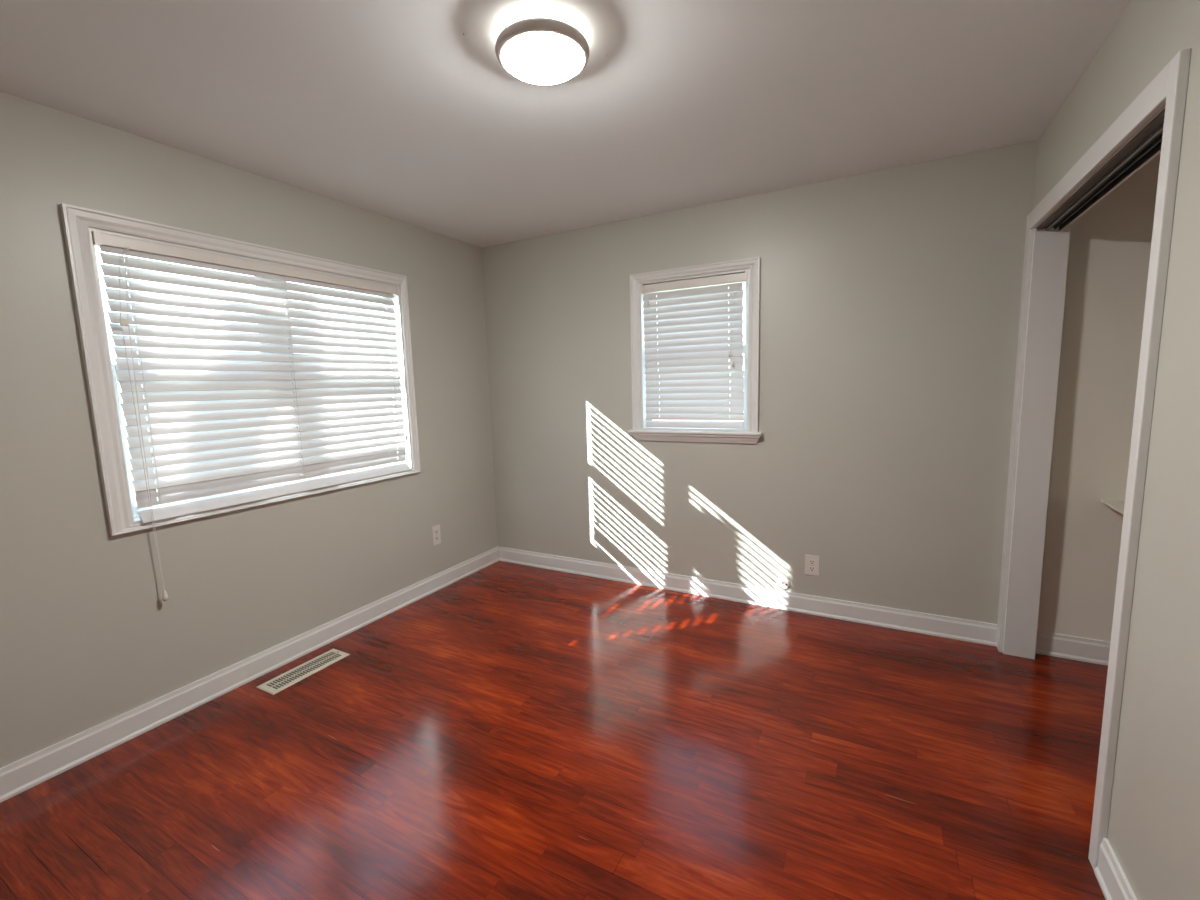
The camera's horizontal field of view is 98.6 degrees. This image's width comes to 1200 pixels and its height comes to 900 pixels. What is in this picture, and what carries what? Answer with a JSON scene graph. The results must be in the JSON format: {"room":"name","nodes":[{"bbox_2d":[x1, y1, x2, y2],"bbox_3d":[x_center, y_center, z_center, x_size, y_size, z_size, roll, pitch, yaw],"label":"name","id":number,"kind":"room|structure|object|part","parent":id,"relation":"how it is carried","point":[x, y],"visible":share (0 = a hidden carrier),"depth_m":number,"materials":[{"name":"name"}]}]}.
{"room":"empty bedroom","nodes":[
{"label":"empty bedroom","id":0,"kind":"room"},
{"bbox_2d":[0,91,497,767],"bbox_3d":[-1.854,-0.071,2.332,0.120,2.440,4.000,2,8,28],"label":"wall","id":1,"kind":"structure","parent":0,"point":[89,637],"depth_m":2.20,"materials":[{"name":"beige paint"}]},
{"bbox_2d":[60,203,420,535],"bbox_3d":[-1.638,-0.381,2.686,0.144,1.252,1.575,2,8,28],"label":"window","id":2,"kind":"structure","parent":1,"relation":"in","point":[79,223],"depth_m":2.10,"materials":[{"name":"white paint"}]},
{"bbox_3d":[-1.873,-0.601,2.357,0.018,0.570,0.673,2,8,28],"label":"sash","id":3,"kind":"part","parent":2,"relation":"part of","materials":[{"name":"white"}]},
{"bbox_3d":[-1.838,-0.070,2.413,0.020,0.643,0.673,2,8,28],"label":"sash","id":4,"kind":"part","parent":2,"relation":"part of","materials":[{"name":"white plastic"}]},
{"bbox_2d":[92,231,410,600],"bbox_3d":[-1.587,-0.186,2.701,0.101,1.496,1.439,2,8,28],"label":"window blind","id":5,"kind":"object","parent":2,"relation":"attached to","point":[215,426],"visible":0.99,"depth_m":2.47,"materials":[{"name":"white plastic"}]},
{"bbox_3d":[-1.868,-0.101,2.124,0.028,1.433,0.070,2,8,28],"label":"lift cord","id":6,"kind":"part","parent":5,"relation":"part of","materials":[{"name":"white fabric"}]},
{"bbox_3d":[-1.891,-0.285,2.133,0.040,1.077,0.002,2,8,28],"label":"ladder cord","id":7,"kind":"part","parent":5,"relation":"part of","materials":[{"name":"white fabric"}]},
{"bbox_3d":[-1.624,-0.905,2.619,0.060,0.044,1.429,2,8,28],"label":"head rail","id":8,"kind":"part","parent":5,"relation":"part of","materials":[{"name":"white plastic"}]},
{"bbox_3d":[-1.570,0.194,2.739,0.049,0.052,1.392,2,8,28],"label":"rail","id":9,"kind":"part","parent":5,"relation":"part of","materials":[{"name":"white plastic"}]},
{"bbox_3d":[-1.595,-0.363,2.681,0.040,1.077,0.002,2,8,28],"label":"ladder cord","id":10,"kind":"part","parent":5,"relation":"part of","materials":[{"name":"white fabric"}]},
{"bbox_3d":[-1.300,-0.441,3.227,0.040,1.077,0.002,2,8,28],"label":"ladder cord","id":11,"kind":"part","parent":5,"relation":"part of","materials":[{"name":"white fabric"}]},
{"bbox_3d":[-1.258,-0.529,3.253,0.012,0.902,0.013,2,8,28],"label":"tilt cord","id":12,"kind":"part","parent":5,"relation":"part of","materials":[{"name":"white plastic"}]},
{"bbox_3d":[-1.512,-0.696,3.025,0.018,0.570,0.678,2,8,28],"label":"sash","id":13,"kind":"part","parent":2,"relation":"part of","materials":[{"name":"white"}]},
{"bbox_3d":[-1.477,-0.165,3.081,0.020,0.643,0.678,2,8,28],"label":"sash","id":14,"kind":"part","parent":2,"relation":"part of","materials":[{"name":"white plastic"}]},
{"bbox_2d":[0,546,498,802],"bbox_3d":[-1.760,1.086,2.446,0.020,0.112,4.000,2,8,28],"label":"baseboard","id":15,"kind":"structure","parent":1,"relation":"attached to","point":[21,775],"depth_m":2.35,"materials":[{"name":"white paint"}]},
{"bbox_2d":[432,524,440,545],"bbox_3d":[-1.135,0.591,3.590,0.007,0.135,0.072,2,8,28],"label":"wall outlet","id":16,"kind":"object","parent":1,"relation":"attached to","point":[436,534],"visible":1,"depth_m":3.58,"materials":[{"name":"white plastic"}]},
{"bbox_2d":[0,561,1107,899],"bbox_3d":[-0.004,1.241,1.519,4.240,0.060,4.240,2,8,28],"label":"floor","id":17,"kind":"structure","parent":0,"point":[507,731],"depth_m":1.88,"materials":[{"name":"red wood"}]},
{"bbox_2d":[257,649,349,694],"bbox_3d":[-1.488,1.107,2.611,0.140,0.012,0.400,2,8,28],"label":"floor vent","id":18,"kind":"object","parent":17,"relation":"in","point":[281,682],"visible":1,"depth_m":2.59,"materials":[{"name":"beige metal"}]},
{"bbox_2d":[267,652,341,688],"bbox_3d":[-1.488,1.110,2.612,0.092,0.004,0.348,2,8,28],"label":"grille","id":19,"kind":"object","parent":18,"relation":"attached to","point":[311,666],"depth_m":2.60,"materials":[{"name":"beige metal"}]},
{"bbox_2d":[0,0,1130,246],"bbox_3d":[-0.073,-1.248,1.202,4.240,0.080,4.240,2,8,28],"label":"ceiling","id":20,"kind":"structure","parent":0,"point":[386,108],"depth_m":1.84,"materials":[{"name":"paint"}]},
{"bbox_2d":[495,9,589,84],"bbox_3d":[-0.173,-1.201,1.566,0.285,0.100,0.285,2,8,28],"label":"ceiling light","id":21,"kind":"object","parent":20,"relation":"attached to","point":[540,46],"visible":1,"depth_m":1.50,"materials":[{"name":"white"}]},
{"bbox_2d":[503,33,581,84],"bbox_3d":[-0.173,-1.174,1.570,0.240,0.046,0.240,2,8,28],"label":"diffuser","id":22,"kind":"object","parent":21,"relation":"attached to","point":[535,58],"depth_m":1.52,"materials":[{"name":"white"}]},
{"bbox_2d":[482,140,1160,641],"bbox_3d":[0.933,-0.255,3.159,4.240,2.440,0.120,2,8,28],"label":"wall","id":23,"kind":"structure","parent":0,"point":[890,299],"depth_m":2.84,"materials":[{"name":"beige paint"}]},
{"bbox_2d":[628,257,762,443],"bbox_3d":[0.595,-0.592,3.264,0.865,1.077,0.172,2,8,28],"label":"window","id":24,"kind":"structure","parent":23,"relation":"in","point":[750,433],"depth_m":3.20,"materials":[{"name":"white paint"}]},
{"bbox_2d":[641,271,747,428],"bbox_3d":[0.586,-0.602,3.252,0.679,0.925,0.076,2,8,28],"label":"window blind","id":25,"kind":"object","parent":24,"relation":"attached to","point":[699,341],"visible":0.99,"depth_m":3.23,"materials":[{"name":"white plastic"}]},
{"bbox_3d":[0.378,-0.605,3.359,0.010,0.855,0.032,2,8,28],"label":"ladder cord","id":26,"kind":"part","parent":25,"relation":"part of","materials":[{"name":"white fabric"}]},
{"bbox_3d":[0.591,-0.160,3.300,0.639,0.036,0.021,2,8,28],"label":"rail","id":27,"kind":"part","parent":25,"relation":"part of","materials":[{"name":"white plastic"}]},
{"bbox_3d":[0.576,-1.032,3.209,0.663,0.049,0.051,2,8,28],"label":"head rail","id":28,"kind":"part","parent":25,"relation":"part of","materials":[{"name":"white plastic"}]},
{"bbox_3d":[0.622,-0.399,3.335,0.681,0.510,0.020,2,8,28],"label":"sash","id":29,"kind":"part","parent":24,"relation":"part of","materials":[{"name":"white"}]},
{"bbox_3d":[0.620,-0.839,3.299,0.681,0.470,0.018,2,8,28],"label":"sash","id":30,"kind":"part","parent":24,"relation":"part of","materials":[{"name":"white"}]},
{"bbox_2d":[499,547,996,645],"bbox_3d":[0.613,0.895,3.416,3.234,0.112,0.020,2,8,28],"label":"baseboard","id":31,"kind":"structure","parent":23,"relation":"attached to","point":[979,632],"depth_m":3.17,"materials":[{"name":"white paint"}]},
{"bbox_2d":[776,576,789,588],"bbox_3d":[1.112,0.809,3.138,0.080,0.080,0.014,2,8,28],"label":"jack plate","id":32,"kind":"object","parent":23,"relation":"attached to","point":[782,582],"visible":1,"depth_m":3.13,"materials":[{"name":"beige plastic"}]},
{"bbox_2d":[805,555,819,575],"bbox_3d":[1.252,0.680,3.048,0.078,0.122,0.007,2,8,28],"label":"wall outlet","id":33,"kind":"object","parent":23,"relation":"attached to","point":[811,561],"visible":1,"depth_m":3.05,"materials":[{"name":"white plastic"}]},
{"bbox_2d":[1035,631,1109,665],"bbox_3d":[2.428,0.968,2.446,0.606,0.112,0.020,2,8,28],"label":"baseboard","id":34,"kind":"structure","parent":23,"relation":"attached to","point":[1047,643],"depth_m":2.51,"materials":[{"name":"white paint"}]},
{"bbox_2d":[1101,499,1124,514],"bbox_3d":[2.293,0.299,1.919,0.395,0.014,0.900,2,8,28],"label":"closet shelf","id":35,"kind":"object","parent":23,"relation":"attached to","point":[1118,505],"visible":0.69,"depth_m":2.31,"materials":[{"name":"paint"}]},
{"bbox_2d":[1033,0,1199,899],"bbox_3d":[1.137,0.049,0.733,0.120,2.440,4.000,2,8,28],"label":"wall","id":36,"kind":"structure","parent":0,"point":[1153,834],"depth_m":1.21,"materials":[{"name":"beige paint"}]},
{"bbox_2d":[1003,107,1164,658],"bbox_3d":[1.746,0.090,1.879,0.124,2.035,1.275,2,8,28],"label":"trim","id":37,"kind":"structure","parent":36,"relation":"attached to","point":[1050,254],"depth_m":2.41,"materials":[{"name":"white paint"}]},
{"bbox_2d":[996,48,1190,869],"bbox_3d":[1.692,0.047,1.919,0.020,2.112,1.400,2,8,28],"label":"trim","id":38,"kind":"structure","parent":36,"relation":"attached to","point":[1168,88],"depth_m":1.35,"materials":[{"name":"white paint"}]},
{"bbox_2d":[1037,108,1164,230],"bbox_3d":[1.704,-0.905,1.759,0.081,0.024,1.247,2,8,28],"label":"door track","id":39,"kind":"object","parent":36,"relation":"attached to","point":[1148,141],"visible":0.74,"depth_m":1.67,"materials":[{"name":"brown"}]},
{"bbox_2d":[1094,838,1136,899],"bbox_3d":[0.777,1.288,0.301,0.020,0.112,2.598,2,8,28],"label":"baseboard","id":40,"kind":"structure","parent":36,"relation":"attached to","point":[1113,882],"depth_m":1.36,"materials":[{"name":"white paint"}]},
{"label":"outside","id":41,"kind":"structure","parent":0,"visible":0},
{"bbox_2d":[126,416,733,504],"bbox_3d":[-0.811,1.348,4.262,50.000,0.080,50.000,2,8,28],"label":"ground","id":42,"kind":"structure","parent":41,"point":[127,445],"depth_m":16.56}
]}

